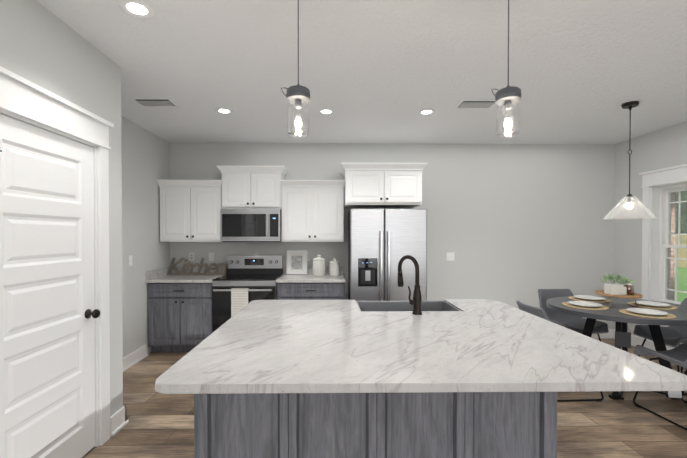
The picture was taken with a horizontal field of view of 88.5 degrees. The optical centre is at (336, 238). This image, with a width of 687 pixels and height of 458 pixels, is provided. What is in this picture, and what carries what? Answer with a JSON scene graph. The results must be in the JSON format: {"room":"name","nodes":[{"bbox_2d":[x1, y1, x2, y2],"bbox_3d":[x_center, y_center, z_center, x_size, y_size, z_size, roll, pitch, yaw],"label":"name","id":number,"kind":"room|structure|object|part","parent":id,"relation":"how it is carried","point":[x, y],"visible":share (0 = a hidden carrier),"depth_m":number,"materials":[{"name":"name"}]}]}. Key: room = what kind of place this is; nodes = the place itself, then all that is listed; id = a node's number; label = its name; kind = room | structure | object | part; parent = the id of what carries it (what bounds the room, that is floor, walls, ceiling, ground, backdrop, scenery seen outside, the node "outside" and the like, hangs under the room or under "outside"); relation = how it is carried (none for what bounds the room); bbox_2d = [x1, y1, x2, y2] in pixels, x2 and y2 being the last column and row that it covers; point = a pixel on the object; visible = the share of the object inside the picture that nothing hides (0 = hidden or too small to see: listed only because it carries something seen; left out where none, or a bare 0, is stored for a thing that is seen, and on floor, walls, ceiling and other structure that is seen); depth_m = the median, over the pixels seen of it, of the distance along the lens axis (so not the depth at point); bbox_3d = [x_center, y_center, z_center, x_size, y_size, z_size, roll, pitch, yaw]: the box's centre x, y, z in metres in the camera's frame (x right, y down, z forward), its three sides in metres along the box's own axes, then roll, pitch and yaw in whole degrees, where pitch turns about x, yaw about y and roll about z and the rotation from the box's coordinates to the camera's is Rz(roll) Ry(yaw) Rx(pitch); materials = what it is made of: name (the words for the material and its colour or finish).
{"room":"kitchen","nodes":[
{"label":"kitchen","id":0,"kind":"room"},
{"bbox_2d":[0,0,122,416],"bbox_3d":[-2.074,0.090,-0.378,0.940,2.730,6.146,0,1,-1],"label":"wall","id":1,"kind":"structure","parent":0,"point":[41,45],"depth_m":2.26,"materials":[{"name":"grey paint"}]},
{"bbox_2d":[0,114,99,457],"bbox_3d":[-1.631,0.403,1.985,0.106,2.034,0.849,0,1,-1],"label":"pantry door","id":2,"kind":"structure","parent":1,"relation":"in","point":[47,364],"depth_m":2.00,"materials":[{"name":"white"}]},
{"bbox_3d":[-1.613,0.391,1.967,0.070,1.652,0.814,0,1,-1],"label":"pantry door knob","id":3,"kind":"part","parent":2,"relation":"part of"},
{"bbox_2d":[0,66,113,446],"bbox_3d":[-1.667,0.306,2.015,0.155,2.250,1.045,0,1,-1],"label":"door frame","id":4,"kind":"structure","parent":1,"relation":"attached to","point":[22,99],"depth_m":2.41,"materials":[{"name":"white wood"}]},
{"bbox_2d":[110,405,128,427],"bbox_3d":[-1.934,1.357,2.711,0.637,0.135,0.054,0,1,-1],"label":"baseboard","id":5,"kind":"structure","parent":1,"relation":"attached to","point":[118,421],"depth_m":2.64,"materials":[{"name":"white wood"}]},
{"bbox_2d":[121,116,169,357],"bbox_3d":[-2.448,0.049,3.787,0.300,2.730,2.194,0,1,-1],"label":"wall","id":6,"kind":"structure","parent":0,"point":[145,159],"depth_m":4.12,"materials":[{"name":"grey paint"}]},
{"bbox_2d":[128,255,131,265],"bbox_3d":[-2.293,0.242,3.928,0.011,0.116,0.072,0,1,-1],"label":"outlet","id":7,"kind":"object","parent":6,"relation":"attached to","point":[130,256],"depth_m":3.92,"materials":[{"name":"white plastic"}]},
{"bbox_2d":[123,344,147,371],"bbox_3d":[-2.279,1.349,3.483,0.027,0.135,1.553,0,1,-1],"label":"baseboard","id":8,"kind":"structure","parent":6,"relation":"attached to","point":[139,354],"depth_m":3.99,"materials":[{"name":"white wood"}]},
{"bbox_2d":[146,267,172,277],"bbox_3d":[-2.294,0.442,4.558,0.023,0.100,0.616,0,1,-1],"label":"backsplash","id":9,"kind":"structure","parent":6,"relation":"attached to","point":[161,273],"depth_m":4.50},
{"bbox_2d":[37,0,686,143],"bbox_3d":[0.852,-1.346,0.743,6.820,0.120,8.940,0,1,-1],"label":"ceiling","id":10,"kind":"structure","parent":0,"point":[386,71],"depth_m":2.67,"materials":[{"name":"white paint"}]},
{"bbox_2d":[118,0,154,19],"bbox_3d":[-1.125,-1.293,1.988,0.183,0.009,0.183,0,1,-1],"label":"recessed light","id":11,"kind":"object","parent":10,"relation":"in","point":[139,9],"depth_m":1.98,"materials":[{"name":"white"}]},
{"bbox_2d":[131,98,178,106],"bbox_3d":[-1.733,-1.302,3.380,0.360,0.019,0.210,0,1,-1],"label":"ceiling vent","id":12,"kind":"object","parent":10,"relation":"in","point":[145,102],"depth_m":3.34,"materials":[{"name":"white metal"}]},
{"bbox_2d":[215,108,233,114],"bbox_3d":[-1.156,-1.309,3.628,0.183,0.009,0.183,0,1,-1],"label":"recessed light","id":13,"kind":"object","parent":10,"relation":"in","point":[225,111],"depth_m":3.62,"materials":[{"name":"white"}]},
{"bbox_2d":[281,0,309,136],"bbox_3d":[-0.182,-0.885,1.604,0.145,0.817,0.130,0,1,-1],"label":"pendant light","id":14,"kind":"object","parent":10,"relation":"hanging from","point":[297,95],"visible":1,"depth_m":1.59,"materials":[{"name":"clear glass"}]},
{"bbox_2d":[317,108,334,114],"bbox_3d":[-0.106,-1.310,3.641,0.183,0.009,0.183,0,1,-1],"label":"recessed light","id":15,"kind":"object","parent":10,"relation":"in","point":[325,111],"depth_m":3.64,"materials":[{"name":"white plastic"}]},
{"bbox_2d":[418,109,435,115],"bbox_3d":[0.934,-1.310,3.655,0.183,0.009,0.183,0,1,-1],"label":"recessed light","id":16,"kind":"object","parent":10,"relation":"in","point":[424,112],"depth_m":3.65,"materials":[{"name":"white"}]},
{"bbox_2d":[454,99,495,107],"bbox_3d":[1.357,-1.302,3.420,0.360,0.019,0.210,0,1,-1],"label":"ceiling vent","id":17,"kind":"object","parent":10,"relation":"in","point":[462,103],"depth_m":3.39,"materials":[{"name":"white metal"}]},
{"bbox_2d":[491,0,521,137],"bbox_3d":[0.780,-0.885,1.617,0.145,0.817,0.130,0,1,-1],"label":"pendant light","id":18,"kind":"object","parent":10,"relation":"hanging from","point":[507,96],"visible":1,"depth_m":1.61,"materials":[{"name":"clear glass"}]},
{"bbox_2d":[603,101,656,219],"bbox_3d":[2.847,-0.753,3.425,0.408,1.117,0.408,0,1,-1],"label":"pendant light","id":19,"kind":"object","parent":10,"relation":"hanging from","point":[647,212],"visible":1,"depth_m":3.40,"materials":[{"name":"glass"}]},
{"bbox_2d":[82,338,686,457],"bbox_3d":[0.852,1.504,0.771,6.820,0.120,8.940,0,1,-1],"label":"floor","id":20,"kind":"structure","parent":0,"point":[159,425],"depth_m":2.72,"materials":[{"name":"brown wood"}]},
{"bbox_2d":[145,274,225,351],"bbox_3d":[-1.904,0.966,4.589,0.797,0.879,0.617,0,1,-1],"label":"base cabinet","id":21,"kind":"object","parent":20,"relation":"on","point":[179,313],"depth_m":4.28,"materials":[{"name":"grey wood"}]},
{"bbox_2d":[145,274,222,281],"bbox_3d":[-1.905,0.510,4.570,0.800,0.035,0.647,0,1,-1],"label":"countertop","id":22,"kind":"structure","parent":21,"relation":"on","point":[168,278],"depth_m":4.39,"materials":[{"name":"white stone"}]},
{"bbox_2d":[167,258,226,274],"bbox_3d":[-1.875,0.371,4.731,0.800,0.235,0.024,0,1,-1],"label":"kitchen sign","id":23,"kind":"object","parent":22,"relation":"on","point":[185,267],"visible":1,"depth_m":4.73,"materials":[{"name":"brown wood"}]},
{"bbox_2d":[212,255,282,331],"bbox_3d":[-1.119,0.818,4.532,0.760,1.176,0.695,0,1,-1],"label":"range","id":24,"kind":"object","parent":20,"relation":"on","point":[258,276],"visible":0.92,"depth_m":4.25,"materials":[{"name":"silver metal"}]},
{"bbox_2d":[231,288,248,316],"bbox_3d":[-1.148,0.820,4.197,0.200,0.460,0.044,0,1,-1],"label":"hanging towel","id":25,"kind":"object","parent":24,"relation":"hanging from","point":[239,299],"visible":0.69,"depth_m":4.17,"materials":[{"name":"white fabric"}]},
{"bbox_2d":[277,282,344,299],"bbox_3d":[-0.319,0.966,4.610,0.831,0.879,0.617,0,1,-1],"label":"base cabinet","id":26,"kind":"object","parent":20,"relation":"on","point":[285,290],"depth_m":4.30,"materials":[{"name":"grey wood"}]},
{"bbox_2d":[277,274,344,281],"bbox_3d":[-0.317,0.509,4.590,0.835,0.035,0.647,0,1,-1],"label":"countertop","id":27,"kind":"structure","parent":26,"relation":"on","point":[285,277],"depth_m":4.39,"materials":[{"name":"white stone"}]},
{"bbox_2d":[286,250,306,273],"bbox_3d":[-0.546,0.323,4.854,0.285,0.329,0.081,0,1,-1],"label":"picture frame","id":28,"kind":"object","parent":27,"relation":"on","point":[296,261],"visible":0.92,"depth_m":4.85,"materials":[{"name":"white"}]},
{"bbox_2d":[313,255,324,275],"bbox_3d":[-0.234,0.351,4.696,0.171,0.277,0.171,0,1,-1],"label":"canister","id":29,"kind":"object","parent":27,"relation":"on","point":[318,265],"visible":1,"depth_m":4.63,"materials":[{"name":"white ceramic"}]},
{"bbox_2d":[329,258,339,275],"bbox_3d":[-0.024,0.371,4.699,0.143,0.237,0.143,0,1,-1],"label":"canister","id":30,"kind":"object","parent":27,"relation":"on","point":[334,269],"visible":1,"depth_m":4.64,"materials":[{"name":"white ceramic"}]},
{"bbox_2d":[194,391,562,457],"bbox_3d":[0.172,0.990,2.278,1.634,0.879,1.380,0,1,-1],"label":"kitchen island","id":31,"kind":"object","parent":20,"relation":"on","point":[225,426],"depth_m":1.59,"materials":[{"name":"grey wood"}]},
{"bbox_2d":[155,299,686,394],"bbox_3d":[0.324,0.534,2.120,2.020,0.035,1.670,0,1,-1],"label":"island countertop","id":32,"kind":"structure","parent":31,"relation":"on","point":[415,346],"depth_m":1.59,"materials":[{"name":"white stone"}]},
{"bbox_2d":[356,301,460,310],"bbox_3d":[0.534,0.647,2.730,0.741,0.250,0.478,0,1,-1],"label":"sink","id":33,"kind":"object","parent":32,"relation":"in","point":[360,305],"depth_m":2.95,"materials":[{"name":"silver metal"}]},
{"bbox_2d":[397,255,421,314],"bbox_3d":[0.511,0.312,2.457,0.144,0.398,0.208,0,1,-1],"label":"faucet","id":34,"kind":"object","parent":32,"relation":"on","point":[417,298],"depth_m":2.39,"materials":[{"name":"brown metal"}]},
{"bbox_2d":[348,209,426,300],"bbox_3d":[0.616,0.523,4.509,0.910,1.768,0.780,0,1,-1],"label":"fridge","id":35,"kind":"object","parent":20,"relation":"on","point":[382,243],"visible":0.62,"depth_m":4.18,"materials":[{"name":"silver metal"}]},
{"bbox_2d":[517,301,603,401],"bbox_3d":[2.054,1.014,3.312,0.604,0.810,0.508,0,1,-1],"label":"chair","id":36,"kind":"object","parent":20,"relation":"on","point":[538,312],"visible":0.08,"depth_m":3.12,"materials":[{"name":"grey leather"}]},
{"bbox_2d":[538,289,608,340],"bbox_3d":[2.620,1.007,3.974,0.510,0.810,0.605,0,1,-1],"label":"chair","id":37,"kind":"object","parent":20,"relation":"on","point":[573,323],"visible":0.54,"depth_m":4.14,"materials":[{"name":"grey leather"}]},
{"bbox_2d":[546,272,686,399],"bbox_3d":[2.748,0.865,3.400,1.290,1.105,1.140,0,1,-1],"label":"dining table","id":38,"kind":"object","parent":20,"relation":"on","point":[620,306],"visible":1,"depth_m":3.24,"materials":[{"name":"grey wood"}]},
{"bbox_2d":[600,272,634,294],"bbox_3d":[2.676,0.421,3.375,0.310,0.218,0.210,0,1,-1],"label":"plant pot","id":39,"kind":"object","parent":38,"relation":"on","point":[611,288],"depth_m":3.35,"materials":[{"name":"white wood"}]},
{"bbox_2d":[595,290,642,307],"bbox_3d":[2.708,0.585,3.397,0.360,0.125,0.360,0,1,-1],"label":"tray","id":40,"kind":"object","parent":38,"relation":"on","point":[624,294],"depth_m":3.35,"materials":[{"name":"brown wood"}]},
{"bbox_2d":[624,284,633,294],"bbox_3d":[2.815,0.480,3.399,0.133,0.100,0.123,0,1,-1],"label":"candle jar","id":41,"kind":"object","parent":38,"relation":"on","point":[628,289],"depth_m":3.35,"materials":[{"name":"orange glass"}]},
{"bbox_2d":[633,298,686,394],"bbox_3d":[3.371,1.012,3.450,0.605,0.810,0.509,0,1,-1],"label":"chair","id":42,"kind":"object","parent":20,"relation":"on","point":[674,336],"visible":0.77,"depth_m":3.57,"materials":[{"name":"grey leather"}]},
{"bbox_2d":[633,343,686,429],"bbox_3d":[2.797,1.019,2.793,0.579,0.810,0.619,0,1,-1],"label":"chair","id":43,"kind":"object","parent":20,"relation":"on","point":[677,355],"visible":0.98,"depth_m":2.91,"materials":[{"name":"grey leather"}]},
{"bbox_2d":[169,143,614,328],"bbox_3d":[0.796,0.036,5.076,6.820,2.730,0.300,0,1,-1],"label":"wall","id":44,"kind":"structure","parent":0,"point":[510,224],"depth_m":4.94,"materials":[{"name":"grey paint"}]},
{"bbox_2d":[157,182,221,241],"bbox_3d":[-1.891,-0.342,4.724,0.811,0.757,0.322,0,1,-1],"label":"upper cabinet","id":45,"kind":"object","parent":44,"relation":"attached to","point":[189,211],"depth_m":4.56,"materials":[{"name":"white wood"}]},
{"bbox_2d":[189,253,193,260],"bbox_3d":[-2.013,0.248,4.888,0.072,0.116,0.006,0,1,-1],"label":"outlet","id":46,"kind":"object","parent":44,"relation":"attached to","point":[191,255],"depth_m":4.89,"materials":[{"name":"white plastic"}]},
{"bbox_2d":[209,253,213,260],"bbox_3d":[-1.739,0.248,4.889,0.072,0.116,0.011,0,1,-1],"label":"outlet","id":47,"kind":"object","parent":44,"relation":"attached to","point":[211,255],"depth_m":4.89,"materials":[{"name":"white plastic"}]},
{"bbox_2d":[221,166,284,208],"bbox_3d":[-1.104,-0.640,4.716,0.762,0.510,0.352,0,1,-1],"label":"upper cabinet","id":48,"kind":"object","parent":44,"relation":"attached to","point":[242,187],"depth_m":4.54,"materials":[{"name":"white wood"}]},
{"bbox_2d":[220,209,280,241],"bbox_3d":[-1.104,-0.170,4.675,0.758,0.422,0.441,0,1,-1],"label":"microwave","id":49,"kind":"object","parent":48,"relation":"attached to","point":[250,225],"visible":0.98,"depth_m":4.50,"materials":[{"name":"silver metal"}]},
{"bbox_2d":[173,267,343,273],"bbox_3d":[-1.107,0.439,4.892,2.406,0.100,0.021,0,1,-1],"label":"backsplash","id":50,"kind":"structure","parent":44,"relation":"attached to","point":[309,269],"depth_m":4.88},
{"bbox_2d":[281,182,344,241],"bbox_3d":[-0.317,-0.342,4.744,0.814,0.757,0.322,0,1,-1],"label":"upper cabinet","id":51,"kind":"object","parent":44,"relation":"attached to","point":[310,211],"depth_m":4.58,"materials":[{"name":"white wood"}]},
{"bbox_2d":[341,166,424,208],"bbox_3d":[0.574,-0.652,4.605,0.940,0.464,0.617,0,1,-1],"label":"upper cabinet","id":52,"kind":"object","parent":44,"relation":"attached to","point":[365,186],"depth_m":4.30,"materials":[{"name":"white wood"}]},
{"bbox_2d":[446,252,454,260],"bbox_3d":[1.592,0.247,4.932,0.116,0.116,0.011,0,1,-1],"label":"light switch","id":53,"kind":"object","parent":44,"relation":"attached to","point":[450,256],"depth_m":4.93,"materials":[{"name":"white plastic"}]},
{"bbox_2d":[591,329,612,338],"bbox_3d":[2.488,1.335,4.953,2.761,0.135,0.015,0,1,-1],"label":"baseboard","id":54,"kind":"structure","parent":44,"relation":"attached to","point":[610,334],"depth_m":4.96,"materials":[{"name":"white wood"}]},
{"bbox_2d":[613,121,686,347],"bbox_3d":[4.111,0.079,0.799,0.300,2.730,8.340,0,1,-1],"label":"wall","id":55,"kind":"structure","parent":0,"point":[661,148],"depth_m":4.60,"materials":[{"name":"grey paint"}]},
{"bbox_2d":[613,329,672,350],"bbox_3d":[3.953,1.376,0.810,0.016,0.135,8.339,0,1,-1],"label":"baseboard","id":56,"kind":"structure","parent":55,"relation":"attached to","point":[635,340],"depth_m":4.52,"materials":[{"name":"white"}]},
{"bbox_2d":[639,164,686,303],"bbox_3d":[3.983,0.055,3.946,0.225,1.775,1.145,0,1,-1],"label":"window unit","id":57,"kind":"structure","parent":55,"relation":"in","point":[666,202],"depth_m":4.36,"materials":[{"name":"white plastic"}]},
{"bbox_2d":[667,192,674,299],"bbox_3d":[4.159,0.092,3.949,0.126,1.484,0.921,0,1,-1],"label":"brick column","id":58,"kind":"structure","parent":55,"relation":"in","point":[672,253],"depth_m":4.40,"materials":[{"name":"beige brick"}]},
{"label":"outside","id":59,"kind":"structure","parent":0,"visible":0},
{"bbox_2d":[674,267,686,301],"bbox_3d":[31.977,1.675,15.209,55.760,0.150,90.000,0,1,-1],"label":"grass","id":60,"kind":"structure","parent":59,"point":[680,274],"depth_m":12.56,"materials":[{"name":"green plant"}]},
{"bbox_2d":[675,235,686,267],"bbox_3d":[18.773,0.627,20.027,0.140,1.850,80.000,0,1,-1],"label":"fence","id":61,"kind":"object","parent":60,"relation":"on","point":[681,250],"depth_m":19.17,"materials":[{"name":"brown wood"}]},
{"bbox_2d":[675,191,686,233],"bbox_3d":[27.144,-8.540,20.045,11.632,24.418,100.000,0,1,-1],"label":"trees","id":62,"kind":"object","parent":60,"relation":"on","point":[684,213],"depth_m":23.53,"materials":[{"name":"green plant"}]}
]}

